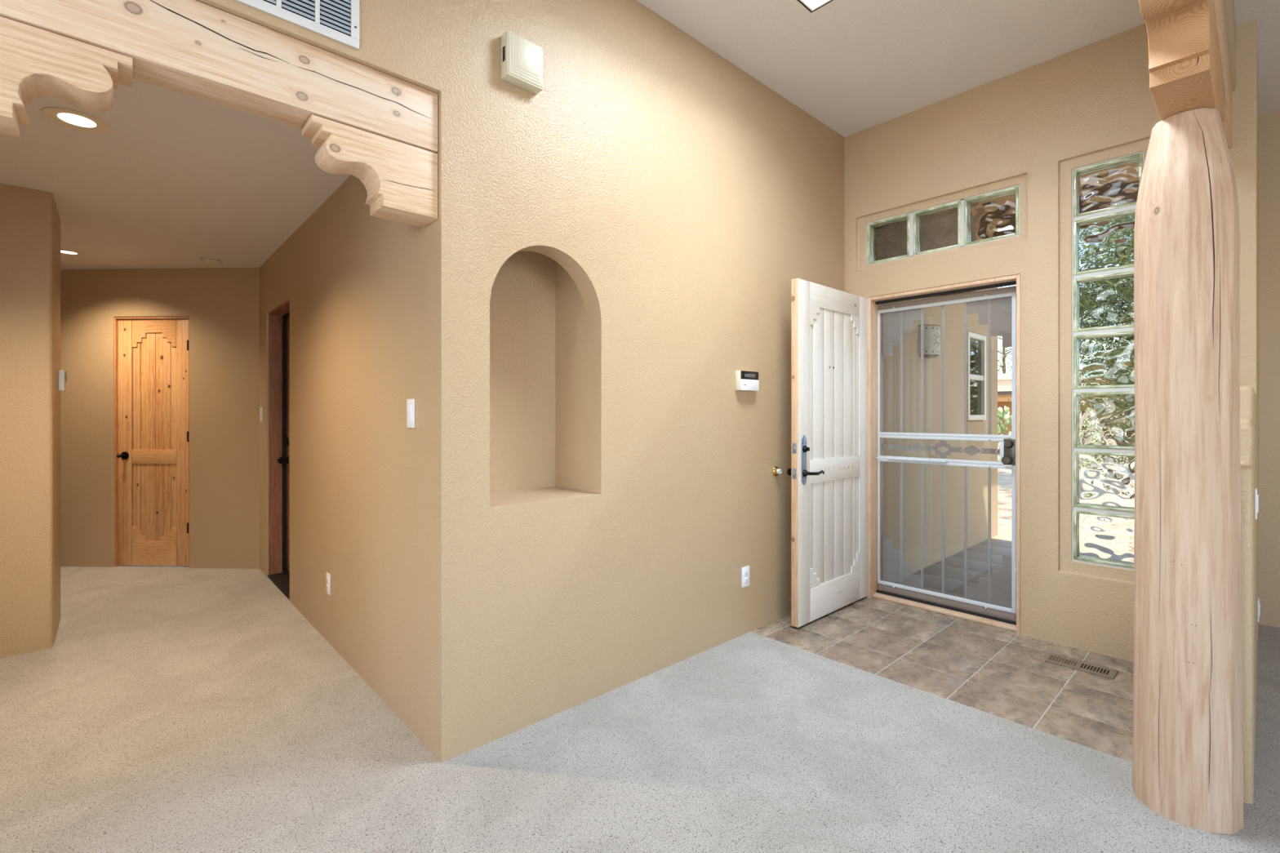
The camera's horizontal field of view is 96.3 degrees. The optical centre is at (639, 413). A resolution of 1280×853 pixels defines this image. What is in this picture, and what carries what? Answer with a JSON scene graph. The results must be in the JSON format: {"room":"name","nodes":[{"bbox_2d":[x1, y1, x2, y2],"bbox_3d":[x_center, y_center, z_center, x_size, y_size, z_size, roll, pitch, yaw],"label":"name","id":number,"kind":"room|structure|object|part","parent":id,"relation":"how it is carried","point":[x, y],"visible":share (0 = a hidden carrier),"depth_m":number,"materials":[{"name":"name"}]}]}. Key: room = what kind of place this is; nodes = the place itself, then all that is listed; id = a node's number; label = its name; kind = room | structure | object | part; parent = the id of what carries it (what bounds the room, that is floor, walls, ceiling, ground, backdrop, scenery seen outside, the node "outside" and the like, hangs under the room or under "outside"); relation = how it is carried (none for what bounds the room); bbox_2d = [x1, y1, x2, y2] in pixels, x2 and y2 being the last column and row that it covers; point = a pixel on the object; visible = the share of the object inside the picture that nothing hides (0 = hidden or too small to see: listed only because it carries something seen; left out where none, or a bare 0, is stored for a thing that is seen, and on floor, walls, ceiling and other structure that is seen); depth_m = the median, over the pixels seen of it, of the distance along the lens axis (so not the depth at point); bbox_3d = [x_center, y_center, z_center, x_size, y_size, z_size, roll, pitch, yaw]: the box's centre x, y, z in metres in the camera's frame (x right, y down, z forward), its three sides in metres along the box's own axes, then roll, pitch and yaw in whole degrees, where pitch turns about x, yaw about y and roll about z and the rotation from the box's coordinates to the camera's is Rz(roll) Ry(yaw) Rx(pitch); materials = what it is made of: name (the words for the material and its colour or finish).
{"room":"entrance hall","nodes":[
{"label":"entrance hall","id":0,"kind":"room"},
{"bbox_2d":[0,182,60,657],"bbox_3d":[-4.245,0.037,2.499,2.391,2.560,0.640,0,0,-43],"label":"wall","id":1,"kind":"structure","parent":0,"point":[30,220],"depth_m":3.02,"materials":[{"name":"beige paint"}]},
{"bbox_2d":[58,370,66,391],"bbox_3d":[-3.468,-0.198,3.444,0.031,0.120,0.100,0,0,-43],"label":"thermostat","id":2,"kind":"object","parent":1,"relation":"attached to","point":[62,374],"visible":1,"depth_m":3.41,"materials":[{"name":"white plastic"}]},
{"bbox_2d":[60,266,259,568],"bbox_3d":[-4.378,0.037,4.775,2.840,2.560,0.160,0,0,2],"label":"wall","id":3,"kind":"structure","parent":0,"point":[221,305],"depth_m":4.67,"materials":[{"name":"beige paint"}]},
{"bbox_2d":[114,316,189,568],"bbox_3d":[-3.993,0.232,4.750,0.642,2.049,0.118,0,0,2],"label":"door frame","id":4,"kind":"structure","parent":3,"relation":"attached to","point":[116,319],"depth_m":4.71,"materials":[{"name":"brown wood"}]},
{"bbox_2d":[116,319,188,566],"bbox_3d":[-3.992,0.236,4.689,0.622,2.026,0.096,0,0,2],"label":"door","id":5,"kind":"structure","parent":3,"relation":"in","point":[153,455],"depth_m":4.71,"materials":[{"name":"brown wood"}]},
{"bbox_3d":[-4.239,0.345,4.684,0.066,0.066,0.066,0,0,2],"label":"knob","id":6,"kind":"part","parent":5,"relation":"part of","materials":[{"name":"black metal"}]},
{"bbox_3d":[-3.992,-0.663,4.718,0.377,0.228,0.022,0,0,2],"label":"rail","id":7,"kind":"part","parent":5,"relation":"part of","materials":[{"name":"brown wood"}]},
{"bbox_3d":[-3.992,0.352,4.718,0.378,0.113,0.022,0,0,2],"label":"rail","id":8,"kind":"part","parent":5,"relation":"part of","materials":[{"name":"brown wood"}]},
{"bbox_3d":[-3.992,1.089,4.718,0.377,0.320,0.022,0,0,2],"label":"rail","id":9,"kind":"part","parent":5,"relation":"part of","materials":[{"name":"brown wood"}]},
{"bbox_2d":[0,78,351,269],"bbox_3d":[-3.824,-1.245,3.009,3.700,0.117,5.400,0,0,-43],"label":"ceiling","id":10,"kind":"structure","parent":0,"point":[176,180],"depth_m":2.92,"materials":[{"name":"white paint"}]},
{"bbox_2d":[60,248,84,256],"bbox_3d":[-4.198,-1.183,4.206,0.176,0.006,0.176,0,0,-43],"label":"recessed light","id":11,"kind":"object","parent":10,"relation":"in","point":[68,252],"visible":0.69,"depth_m":4.22,"materials":[{"name":"white"}]},
{"bbox_2d":[40,106,111,133],"bbox_3d":[-2.272,-1.183,2.313,0.202,0.006,0.202,0,0,-43],"label":"recessed light","id":12,"kind":"object","parent":10,"relation":"in","point":[68,117],"visible":1,"depth_m":2.31,"materials":[{"name":"white"}]},
{"bbox_2d":[200,257,222,266],"bbox_3d":[-3.297,-1.166,4.409,0.144,0.040,0.144,0,0,-43],"label":"smoke detector","id":13,"kind":"object","parent":10,"relation":"attached to","point":[210,261],"visible":1,"depth_m":4.37,"materials":[{"name":"beige plastic"}]},
{"bbox_2d":[195,0,844,763],"bbox_3d":[-2.086,-0.363,3.260,6.600,3.360,3.620,0,0,-43],"label":"wall","id":14,"kind":"structure","parent":0,"point":[578,497],"depth_m":2.66,"materials":[{"name":"beige paint"}]},
{"bbox_2d":[0,16,133,137],"bbox_3d":[-1.538,-0.825,1.429,0.407,0.236,0.138,0,0,-43],"label":"corbel","id":15,"kind":"object","parent":14,"relation":"attached to","point":[35,62],"visible":1,"depth_m":1.43,"materials":[{"name":"brown wood"}]},
{"bbox_2d":[0,0,437,153],"bbox_3d":[-1.235,-1.054,1.712,1.236,0.212,0.149,0,0,-43],"label":"wooden beam","id":16,"kind":"structure","parent":15,"relation":"on","point":[194,48],"depth_m":1.68,"materials":[{"name":"brown wood"}]},
{"bbox_2d":[259,407,262,422],"bbox_3d":[-3.019,0.007,4.562,0.012,0.114,0.072,0,0,-43],"label":"light switch","id":17,"kind":"object","parent":14,"relation":"attached to","point":[261,408],"visible":1,"depth_m":4.54,"materials":[{"name":"white plastic"}]},
{"bbox_2d":[267,299,289,599],"bbox_3d":[-2.525,0.239,4.214,0.236,2.035,0.776,0,0,-43],"label":"door frame","id":18,"kind":"structure","parent":14,"relation":"attached to","point":[278,574],"depth_m":4.45,"materials":[{"name":"brown wood"}]},
{"bbox_2d":[277,315,289,570],"bbox_3d":[-2.533,0.225,4.207,0.107,1.973,0.740,0,0,-43],"label":"door","id":19,"kind":"structure","parent":14,"relation":"in","point":[280,460],"depth_m":4.43,"materials":[{"name":"brown wood"}]},
{"bbox_3d":[-2.757,0.357,4.423,0.070,0.064,0.064,0,0,-43],"label":"knob","id":20,"kind":"part","parent":19,"relation":"part of","materials":[{"name":"black metal"}]},
{"bbox_2d":[235,0,359,49],"bbox_3d":[-1.175,-1.396,1.633,0.702,0.414,0.010,0,0,-43],"label":"air vent","id":21,"kind":"object","parent":14,"relation":"in","point":[338,20],"visible":1,"depth_m":1.80,"materials":[{"name":"white metal"}]},
{"bbox_2d":[326,572,330,595],"bbox_3d":[-1.708,0.932,3.138,0.008,0.114,0.070,0,0,-43],"label":"power outlet","id":22,"kind":"object","parent":14,"relation":"attached to","point":[328,575],"visible":1,"depth_m":3.13,"materials":[{"name":"white plastic"}]},
{"bbox_2d":[302,114,437,227],"bbox_3d":[-0.928,-0.825,1.990,0.407,0.236,0.139,0,0,-43],"label":"corbel","id":23,"kind":"object","parent":14,"relation":"attached to","point":[399,180],"visible":1,"depth_m":1.97,"materials":[{"name":"brown wood"}]},
{"bbox_2d":[406,399,414,427],"bbox_3d":[-0.909,-0.001,2.264,0.012,0.114,0.072,0,0,-43],"label":"light switch","id":24,"kind":"object","parent":14,"relation":"attached to","point":[410,402],"visible":1,"depth_m":2.25,"materials":[{"name":"white plastic"}]},
{"bbox_2d":[501,30,542,94],"bbox_3d":[-0.462,-1.380,2.255,0.163,0.170,0.058,0,0,-43],"label":"door chime","id":25,"kind":"object","parent":14,"relation":"attached to","point":[522,60],"visible":1,"depth_m":2.23,"materials":[{"name":"beige plastic"}]},
{"bbox_2d":[742,565,749,587],"bbox_3d":[0.604,0.929,3.268,0.070,0.114,0.008,0,0,-43],"label":"power outlet","id":26,"kind":"object","parent":14,"relation":"attached to","point":[745,571],"visible":1,"depth_m":3.26,"materials":[{"name":"white plastic"}]},
{"bbox_2d":[734,370,759,391],"bbox_3d":[0.607,-0.186,3.248,0.172,0.110,0.040,0,0,-43],"label":"alarm keypad","id":27,"kind":"object","parent":14,"relation":"attached to","point":[744,380],"visible":1,"depth_m":3.22,"materials":[{"name":"beige plastic"}]},
{"bbox_3d":[0.621,-0.218,3.245,0.152,0.045,0.012,0,0,-43],"label":"display panel","id":28,"kind":"part","parent":27,"relation":"part of","materials":[{"name":"black plastic"}]},
{"bbox_2d":[772,466,782,475],"bbox_3d":[0.833,0.348,3.459,0.060,0.060,0.036,0,0,-43],"label":"door stop","id":29,"kind":"object","parent":14,"relation":"attached to","point":[776,471],"visible":1,"depth_m":3.45,"materials":[{"name":"gold metal"}]},
{"bbox_2d":[0,565,1279,852],"bbox_3d":[-0.203,1.282,2.023,7.900,0.050,11.750,0,0,-43],"label":"floor","id":30,"kind":"structure","parent":0,"point":[170,708],"depth_m":2.07,"materials":[{"name":"beige carpet"}]},
{"bbox_2d":[1132,107,1244,834],"bbox_3d":[1.750,0.157,1.841,0.259,2.199,0.258,0,0,-43],"label":"log post","id":31,"kind":"object","parent":30,"relation":"on","point":[1188,753],"visible":1,"depth_m":1.75,"materials":[{"name":"brown wood"}]},
{"bbox_2d":[1138,0,1225,122],"bbox_3d":[1.757,-1.083,1.834,1.157,0.278,0.126,0,0,-43],"label":"corbel","id":32,"kind":"object","parent":31,"relation":"on","point":[1185,69],"visible":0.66,"depth_m":1.62,"materials":[{"name":"brown wood"}]},
{"bbox_2d":[636,0,1145,137],"bbox_3d":[-0.274,-2.017,1.286,6.600,0.132,1.940,0,0,-43],"label":"ceiling","id":33,"kind":"structure","parent":0,"point":[854,66],"depth_m":2.99,"materials":[{"name":"white paint"}]},
{"bbox_2d":[799,0,831,12],"bbox_3d":[0.773,-2.342,2.186,0.920,0.782,0.810,0,0,-43],"label":"skylight","id":34,"kind":"object","parent":33,"relation":"attached to","point":[812,5],"visible":1,"depth_m":2.74,"materials":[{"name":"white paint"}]},
{"bbox_2d":[751,596,1133,762],"bbox_3d":[1.734,1.282,3.055,1.290,0.050,1.950,0,0,-43],"label":"floor tile","id":35,"kind":"structure","parent":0,"point":[999,672],"depth_m":2.86,"materials":[{"name":"tile"}]},
{"bbox_2d":[1044,653,1118,679],"bbox_3d":[2.194,1.254,2.853,0.129,0.006,0.271,0,0,-43],"label":"floor vent","id":36,"kind":"object","parent":35,"relation":"in","point":[1108,673],"visible":1,"depth_m":2.85,"materials":[{"name":"beige metal"}]},
{"bbox_2d":[844,18,1279,692],"bbox_3d":[4.093,-0.363,2.214,1.432,3.360,6.320,0,0,-43],"label":"wall","id":37,"kind":"structure","parent":0,"point":[1029,127],"depth_m":3.20,"materials":[{"name":"beige paint"}]},
{"bbox_2d":[786,278,867,628],"bbox_3d":[1.233,0.233,3.640,0.905,2.043,0.168,0,0,-43],"label":"door","id":38,"kind":"structure","parent":37,"relation":"in","point":[828,472],"depth_m":3.57,"materials":[{"name":"white wood"}]},
{"bbox_3d":[0.912,0.349,3.422,0.044,0.044,0.056,0,0,-43],"label":"knob","id":39,"kind":"part","parent":38,"relation":"part of","materials":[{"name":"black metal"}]},
{"bbox_3d":[0.901,0.349,3.344,0.002,0.060,0.026,0,0,-43],"label":"latch plate","id":40,"kind":"part","parent":38,"relation":"part of","materials":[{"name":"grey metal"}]},
{"bbox_3d":[0.901,0.202,3.344,0.002,0.060,0.026,0,0,-43],"label":"latch plate","id":41,"kind":"part","parent":38,"relation":"part of","materials":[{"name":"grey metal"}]},
{"bbox_3d":[1.032,0.349,3.384,0.169,0.042,0.062,0,0,-43],"label":"lever","id":42,"kind":"part","parent":38,"relation":"part of","materials":[{"name":"black metal"}]},
{"bbox_3d":[1.227,0.348,3.641,0.619,0.140,0.047,0,0,-43],"label":"rail","id":43,"kind":"part","parent":38,"relation":"part of","materials":[{"name":"white wood"}]},
{"bbox_3d":[1.228,-0.719,3.644,0.614,0.139,0.045,0,0,-43],"label":"rail","id":44,"kind":"part","parent":38,"relation":"part of","materials":[{"name":"white wood"}]},
{"bbox_3d":[1.228,1.143,3.644,0.614,0.199,0.045,0,0,-43],"label":"rail","id":45,"kind":"part","parent":38,"relation":"part of","materials":[{"name":"white wood"}]},
{"bbox_2d":[866,184,1019,265],"bbox_3d":[1.899,-1.168,3.646,0.090,0.294,0.909,0,0,-43],"label":"window","id":46,"kind":"structure","parent":37,"relation":"in","point":[993,215],"depth_m":3.61,"materials":[{"name":"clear glass"}]},
{"bbox_3d":[1.702,-1.168,3.880,0.017,0.257,0.261,0,0,-43],"label":"wavy pane","id":47,"kind":"part","parent":46,"relation":"part of","materials":[{"name":"clear glass"}]},
{"bbox_3d":[1.909,-1.168,3.653,0.017,0.257,0.258,0,0,-43],"label":"wavy pane","id":48,"kind":"part","parent":46,"relation":"part of","materials":[{"name":"clear glass"}]},
{"bbox_3d":[2.116,-1.168,3.429,0.017,0.257,0.261,0,0,-43],"label":"wavy pane","id":49,"kind":"part","parent":46,"relation":"part of","materials":[{"name":"clear glass"}]},
{"bbox_2d":[867,274,1020,635],"bbox_3d":[1.916,0.233,3.640,0.159,2.052,0.894,0,0,-43],"label":"door frame","id":50,"kind":"structure","parent":37,"relation":"attached to","point":[873,303],"depth_m":3.79,"materials":[{"name":"brown wood"}]},
{"bbox_2d":[875,285,1016,622],"bbox_3d":[1.925,0.236,3.663,0.115,1.982,0.873,0,0,-43],"label":"door","id":51,"kind":"structure","parent":37,"relation":"in","point":[996,596],"depth_m":3.60,"materials":[{"name":"white metal"}]},
{"bbox_3d":[1.774,1.009,3.890,0.004,0.304,0.274,0,0,-43],"label":"corner plate","id":52,"kind":"part","parent":51,"relation":"part of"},
{"bbox_3d":[1.774,-0.550,3.890,0.004,0.303,0.274,0,0,-43],"label":"corner plate","id":53,"kind":"part","parent":51,"relation":"part of","materials":[{"name":"grey metal"}]},
{"bbox_3d":[2.131,1.004,3.500,0.004,0.314,0.262,0,0,-43],"label":"corner plate","id":54,"kind":"part","parent":51,"relation":"part of","materials":[{"name":"grey metal"}]},
{"bbox_3d":[2.131,-0.550,3.500,0.004,0.303,0.262,0,0,-43],"label":"corner plate","id":55,"kind":"part","parent":51,"relation":"part of","materials":[{"name":"grey metal"}]},
{"bbox_3d":[2.159,0.274,3.368,0.060,0.052,0.052,0,0,-43],"label":"knob","id":56,"kind":"part","parent":51,"relation":"part of","materials":[{"name":"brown metal"}]},
{"bbox_3d":[2.201,0.227,3.404,0.050,0.153,0.057,0,0,-43],"label":"lock plate","id":57,"kind":"part","parent":51,"relation":"part of","materials":[{"name":"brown metal"}]},
{"bbox_2d":[1071,151,1144,570],"bbox_3d":[2.471,-0.264,3.024,0.090,2.122,0.296,0,0,-43],"label":"window","id":58,"kind":"structure","parent":37,"relation":"in","point":[1104,193],"depth_m":3.04,"materials":[{"name":"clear glass"}]},
{"bbox_3d":[2.480,-0.586,3.033,0.018,0.263,0.260,0,0,-43],"label":"wavy pane","id":59,"kind":"part","parent":58,"relation":"part of","materials":[{"name":"clear glass"}]},
{"bbox_3d":[2.480,-0.279,3.033,0.017,0.264,0.260,0,0,-43],"label":"wavy pane","id":60,"kind":"part","parent":58,"relation":"part of","materials":[{"name":"clear glass"}]},
{"bbox_3d":[2.480,0.034,3.033,0.018,0.274,0.260,0,0,-43],"label":"wavy pane","id":61,"kind":"part","parent":58,"relation":"part of","materials":[{"name":"clear glass"}]},
{"bbox_3d":[2.480,0.352,3.033,0.018,0.274,0.260,0,0,-43],"label":"wavy pane","id":62,"kind":"part","parent":58,"relation":"part of","materials":[{"name":"clear glass"}]},
{"bbox_3d":[2.480,0.654,3.033,0.017,0.242,0.260,0,0,-43],"label":"wavy pane","id":63,"kind":"part","parent":58,"relation":"part of","materials":[{"name":"clear glass"}]},
{"bbox_3d":[2.479,-0.896,3.032,0.018,0.269,0.260,0,0,-43],"label":"wavy pane","id":64,"kind":"part","parent":58,"relation":"part of","materials":[{"name":"clear glass"}]},
{"bbox_3d":[2.480,-1.190,3.033,0.017,0.232,0.260,0,0,-43],"label":"wavy pane","id":65,"kind":"part","parent":58,"relation":"part of","materials":[{"name":"clear glass"}]},
{"bbox_2d":[1257,597,1260,622],"bbox_3d":[3.278,1.037,3.036,0.072,0.114,0.009,0,0,-43],"label":"wall plate","id":66,"kind":"object","parent":37,"relation":"attached to","point":[1259,603],"visible":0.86,"depth_m":3.01,"materials":[{"name":"white plastic"}]},
{"bbox_3d":[3.277,1.037,3.037,0.072,0.114,0.006,0,0,-43],"label":"plate","id":67,"kind":"part","parent":66,"relation":"part of","materials":[{"name":"white plastic"}]},
{"bbox_2d":[1222,0,1235,92],"bbox_3d":[0.337,-1.761,0.530,6.478,0.565,0.150,0,0,-43],"label":"wall header","id":68,"kind":"structure","parent":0,"point":[1228,5],"depth_m":2.35,"materials":[{"name":"beige paint"}]},
{"bbox_2d":[1213,0,1231,149],"bbox_3d":[0.330,-1.351,0.523,6.458,0.255,0.127,0,0,-43],"label":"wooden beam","id":69,"kind":"structure","parent":68,"relation":"attached to","point":[1227,124],"depth_m":2.24,"materials":[{"name":"brown wood"}]},
{"bbox_2d":[1240,386,1256,804],"bbox_3d":[2.337,0.608,2.275,1.136,1.418,0.144,0,0,-43],"label":"wall","id":70,"kind":"structure","parent":0,"point":[1247,393],"depth_m":1.85,"materials":[{"name":"beige paint"}]},
{"bbox_2d":[1254,487,1258,519],"bbox_3d":[2.321,0.337,2.157,0.072,0.114,0.009,0,0,-43],"label":"wall plate","id":71,"kind":"object","parent":70,"relation":"attached to","point":[1256,495],"visible":1,"depth_m":2.14,"materials":[{"name":"white plastic"}]},
{"bbox_3d":[2.320,0.337,2.158,0.072,0.114,0.006,0,0,-43],"label":"plate","id":72,"kind":"part","parent":71,"relation":"part of","materials":[{"name":"white plastic"}]},
{"bbox_2d":[1234,0,1279,115],"bbox_3d":[2.355,-1.933,-0.645,7.860,0.300,4.460,0,0,-43],"label":"wall","id":73,"kind":"structure","parent":0,"point":[1267,12],"depth_m":2.75,"materials":[{"name":"beige paint"}]},
{"label":"outside","id":74,"kind":"structure","parent":0,"visible":0},
{"bbox_2d":[946,444,1011,616],"bbox_3d":[19.142,1.479,27.084,56.900,0.195,70.000,0,0,-43],"label":"ground","id":75,"kind":"structure","parent":74,"point":[1004,475],"depth_m":8.69,"materials":[{"name":"concrete"}]},
{"bbox_2d":[880,287,997,573],"bbox_3d":[2.708,-0.383,5.476,3.460,3.720,0.300,0,0,-43],"label":"wall","id":76,"kind":"structure","parent":75,"relation":"on","point":[977,477],"depth_m":5.29,"materials":[{"name":"beige paint"}]},
{"bbox_2d":[918,324,941,358],"bbox_3d":[2.587,-0.642,5.076,0.282,0.273,0.127,0,0,-43],"label":"wall sconce","id":77,"kind":"object","parent":76,"relation":"attached to","point":[931,332],"visible":0.96,"depth_m":5.00,"materials":[{"name":"ceramic"}]},
{"bbox_2d":[941,290,975,296],"bbox_3d":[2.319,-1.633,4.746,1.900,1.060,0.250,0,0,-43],"label":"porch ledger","id":78,"kind":"object","parent":76,"relation":"attached to","point":[972,291],"depth_m":5.25,"materials":[{"name":"brown wood"}]},
{"bbox_2d":[967,331,986,420],"bbox_3d":[3.505,-0.383,6.005,0.550,0.900,0.060,0,0,-43],"label":"window","id":79,"kind":"structure","parent":76,"relation":"in","point":[976,344],"depth_m":6.05,"materials":[{"name":"beige plastic"}]},
{"bbox_3d":[3.499,-0.596,6.011,0.450,0.375,0.007,0,0,-43],"label":"pane","id":80,"kind":"part","parent":79,"relation":"part of","materials":[{"name":"clear glass"}]},
{"bbox_3d":[3.499,-0.171,6.011,0.450,0.365,0.007,0,0,-43],"label":"pane","id":81,"kind":"part","parent":79,"relation":"part of","materials":[{"name":"clear glass"}]},
{"bbox_2d":[881,537,1013,621],"bbox_3d":[3.390,1.427,4.541,3.200,0.100,2.000,0,0,-43],"label":"floor","id":82,"kind":"structure","parent":75,"relation":"on","point":[977,555],"depth_m":5.10,"materials":[{"name":"grey tile"}]},
{"bbox_2d":[997,373,1011,444],"bbox_3d":[16.303,-0.168,28.550,7.100,3.090,16.000,0,0,-43],"label":"neighbor house","id":83,"kind":"structure","parent":75,"relation":"on","point":[1004,380],"depth_m":24.45,"materials":[{"name":"beige paint"}]},
{"bbox_2d":[997,405,1011,455],"bbox_3d":[10.232,0.540,16.002,1.118,1.548,3.528,0,0,-43],"label":"plant","id":84,"kind":"object","parent":75,"relation":"on","point":[1006,416],"visible":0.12,"depth_m":15.86,"materials":[{"name":"green plant"}]},
{"bbox_2d":[997,284,1016,373],"bbox_3d":[24.867,-4.114,38.627,10.644,11.088,10.552,0,0,16],"label":"tree","id":85,"kind":"object","parent":75,"relation":"on","point":[1003,353],"visible":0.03,"depth_m":39.14,"materials":[{"name":"green plant"}]}
]}

